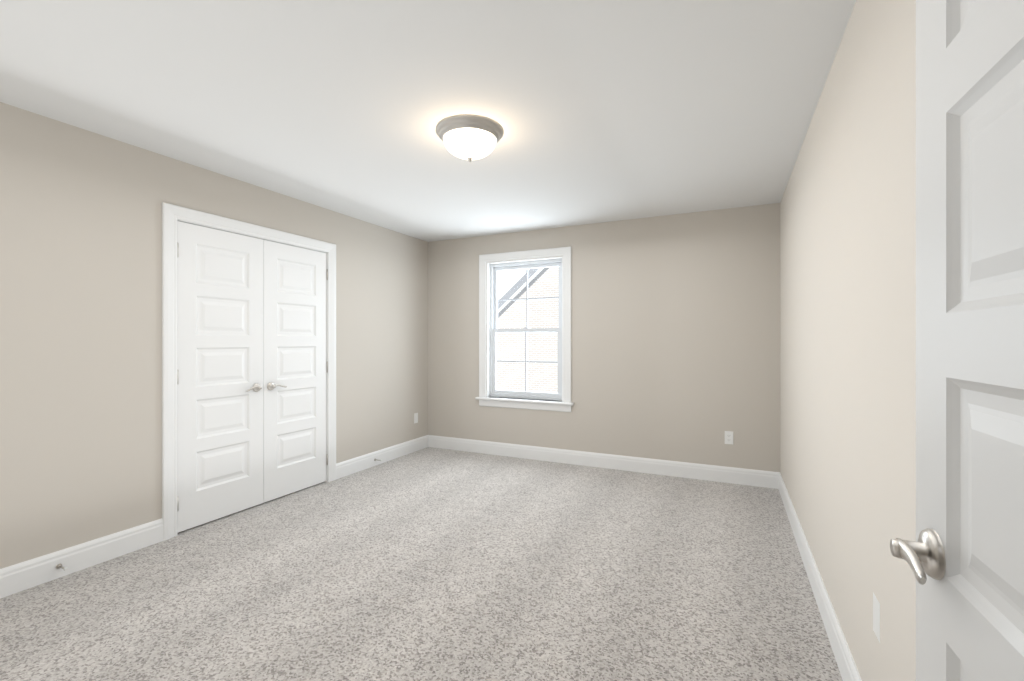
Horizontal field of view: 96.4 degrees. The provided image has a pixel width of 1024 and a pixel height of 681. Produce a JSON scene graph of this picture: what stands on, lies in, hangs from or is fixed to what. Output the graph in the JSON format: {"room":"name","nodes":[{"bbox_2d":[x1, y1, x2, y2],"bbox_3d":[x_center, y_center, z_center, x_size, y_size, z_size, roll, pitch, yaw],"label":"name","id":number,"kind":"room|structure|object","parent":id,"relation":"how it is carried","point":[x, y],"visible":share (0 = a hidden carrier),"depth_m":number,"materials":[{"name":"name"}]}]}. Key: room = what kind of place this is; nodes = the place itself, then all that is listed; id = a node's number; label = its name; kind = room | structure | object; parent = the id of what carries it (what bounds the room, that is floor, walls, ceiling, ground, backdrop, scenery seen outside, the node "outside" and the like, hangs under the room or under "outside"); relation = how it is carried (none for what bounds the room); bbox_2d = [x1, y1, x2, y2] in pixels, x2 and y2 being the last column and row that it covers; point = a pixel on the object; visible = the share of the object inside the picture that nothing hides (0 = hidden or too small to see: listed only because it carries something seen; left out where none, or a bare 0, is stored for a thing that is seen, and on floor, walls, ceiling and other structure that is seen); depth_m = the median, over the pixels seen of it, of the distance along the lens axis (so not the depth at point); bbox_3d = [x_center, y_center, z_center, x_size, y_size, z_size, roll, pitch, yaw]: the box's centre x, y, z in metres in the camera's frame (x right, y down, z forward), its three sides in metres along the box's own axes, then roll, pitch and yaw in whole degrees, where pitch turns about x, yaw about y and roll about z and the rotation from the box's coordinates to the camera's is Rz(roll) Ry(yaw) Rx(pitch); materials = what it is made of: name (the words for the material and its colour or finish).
{"room":"empty bedroom","nodes":[
{"label":"empty bedroom","id":0,"kind":"room"},
{"bbox_2d":[0,102,427,568],"bbox_3d":[-2.015,0.045,3.485,0.140,2.440,4.720,0,0,25],"label":"wall","id":1,"kind":"structure","parent":0,"point":[80,335],"depth_m":2.65,"materials":[{"name":"beige paint"}]},
{"bbox_2d":[0,518,162,598],"bbox_3d":[-2.545,1.195,2.183,0.015,0.140,1.573,0,0,25],"label":"baseboard","id":2,"kind":"structure","parent":1,"relation":"attached to","point":[22,576],"depth_m":2.51,"materials":[{"name":"white paint"}]},
{"bbox_2d":[56,564,67,570],"bbox_3d":[-2.377,1.203,2.423,0.082,0.026,0.026,0,0,25],"label":"door stop","id":3,"kind":"object","parent":2,"relation":"attached to","point":[58,566],"visible":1,"depth_m":2.43,"materials":[{"name":"grey metal"}]},
{"bbox_2d":[162,202,335,540],"bbox_3d":[-1.958,0.196,3.556,0.183,2.138,1.410,0,0,25],"label":"double door","id":4,"kind":"structure","parent":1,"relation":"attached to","point":[327,301],"depth_m":3.38,"materials":[{"name":"white paint"}]},
{"bbox_2d":[336,435,427,478],"bbox_3d":[-1.308,1.195,4.800,0.015,0.140,1.397,0,0,25],"label":"baseboard","id":5,"kind":"structure","parent":1,"relation":"attached to","point":[345,468],"depth_m":4.68,"materials":[{"name":"white paint"}]},
{"bbox_2d":[414,413,417,422],"bbox_3d":[-1.104,0.890,5.256,0.007,0.115,0.070,0,0,25],"label":"electrical outlet","id":6,"kind":"object","parent":1,"relation":"attached to","point":[415,417],"visible":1,"depth_m":5.25,"materials":[{"name":"white plastic"}]},
{"bbox_2d":[0,447,842,680],"bbox_3d":[-0.575,1.315,2.108,3.920,0.100,5.980,0,0,25],"label":"floor","id":7,"kind":"structure","parent":0,"point":[431,564],"depth_m":2.32,"materials":[{"name":"grey carpet"}]},
{"bbox_2d":[0,0,855,241],"bbox_3d":[-0.306,-1.225,2.678,3.920,0.100,4.720,0,0,25],"label":"ceiling","id":8,"kind":"structure","parent":0,"point":[600,111],"depth_m":2.18,"materials":[{"name":"white paint"}]},
{"bbox_2d":[435,114,503,161],"bbox_3d":[-0.236,-1.087,2.567,0.380,0.177,0.380,0,0,25],"label":"ceiling light","id":9,"kind":"object","parent":8,"relation":"attached to","point":[469,137],"visible":0.98,"depth_m":2.46,"materials":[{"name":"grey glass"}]},
{"bbox_2d":[428,203,779,471],"bbox_3d":[0.673,0.045,4.748,3.640,2.440,0.140,0,0,25],"label":"wall","id":10,"kind":"structure","parent":0,"point":[675,337],"depth_m":4.37,"materials":[{"name":"beige paint"}]},
{"bbox_2d":[475,397,573,411],"bbox_3d":[0.128,0.686,4.941,1.134,0.102,0.121,0,0,25],"label":"window stool","id":11,"kind":"structure","parent":10,"relation":"attached to","point":[535,404],"depth_m":4.89,"materials":[{"name":"white paint"}]},
{"bbox_2d":[479,247,570,402],"bbox_3d":[0.135,-0.164,4.956,1.078,1.597,0.094,0,0,25],"label":"window frame","id":12,"kind":"structure","parent":10,"relation":"in","point":[488,325],"depth_m":4.91,"materials":[{"name":"white paint"}]},
{"bbox_2d":[490,258,561,400],"bbox_3d":[0.165,-0.114,5.019,0.876,1.494,0.085,0,0,25],"label":"window unit","id":13,"kind":"structure","parent":12,"relation":"attached to","point":[494,323],"depth_m":5.02,"materials":[{"name":"white plastic"}]},
{"bbox_2d":[428,435,775,488],"bbox_3d":[0.622,1.195,4.687,3.600,0.140,0.015,0,0,25],"label":"baseboard","id":14,"kind":"structure","parent":10,"relation":"attached to","point":[759,478],"depth_m":4.49,"materials":[{"name":"white paint"}]},
{"bbox_2d":[725,431,732,444],"bbox_3d":[1.929,0.865,4.072,0.070,0.115,0.007,0,0,25],"label":"electrical outlet","id":15,"kind":"object","parent":10,"relation":"attached to","point":[728,437],"visible":1,"depth_m":4.07,"materials":[{"name":"white plastic"}]},
{"bbox_2d":[780,0,915,680],"bbox_3d":[1.403,0.045,1.870,0.140,2.440,4.720,0,0,25],"label":"wall","id":16,"kind":"structure","parent":0,"point":[848,337],"depth_m":1.54,"materials":[{"name":"beige paint"}]},
{"bbox_2d":[776,472,861,680],"bbox_3d":[1.327,1.195,1.906,0.028,0.140,4.440,0,0,25],"label":"baseboard","id":17,"kind":"structure","parent":16,"relation":"attached to","point":[847,667],"depth_m":2.09,"materials":[{"name":"white paint"}]},
{"bbox_2d":[873,593,879,642],"bbox_3d":[1.090,0.825,1.365,0.007,0.115,0.070,0,0,25],"label":"electrical outlet","id":18,"kind":"object","parent":16,"relation":"attached to","point":[876,616],"visible":0.71,"depth_m":1.36,"materials":[{"name":"white plastic"}]},
{"bbox_2d":[890,0,1023,680],"bbox_3d":[0.467,0.237,0.317,0.129,2.032,0.822,0,0,24],"label":"entry door","id":19,"kind":"structure","parent":16,"relation":"in","point":[962,555],"depth_m":0.56,"materials":[{"name":"white paint"}]},
{"label":"outside","id":20,"kind":"structure","parent":0,"visible":0},
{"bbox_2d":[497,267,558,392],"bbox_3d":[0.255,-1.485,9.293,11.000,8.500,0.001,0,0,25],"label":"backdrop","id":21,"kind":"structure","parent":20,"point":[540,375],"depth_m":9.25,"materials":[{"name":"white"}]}
]}

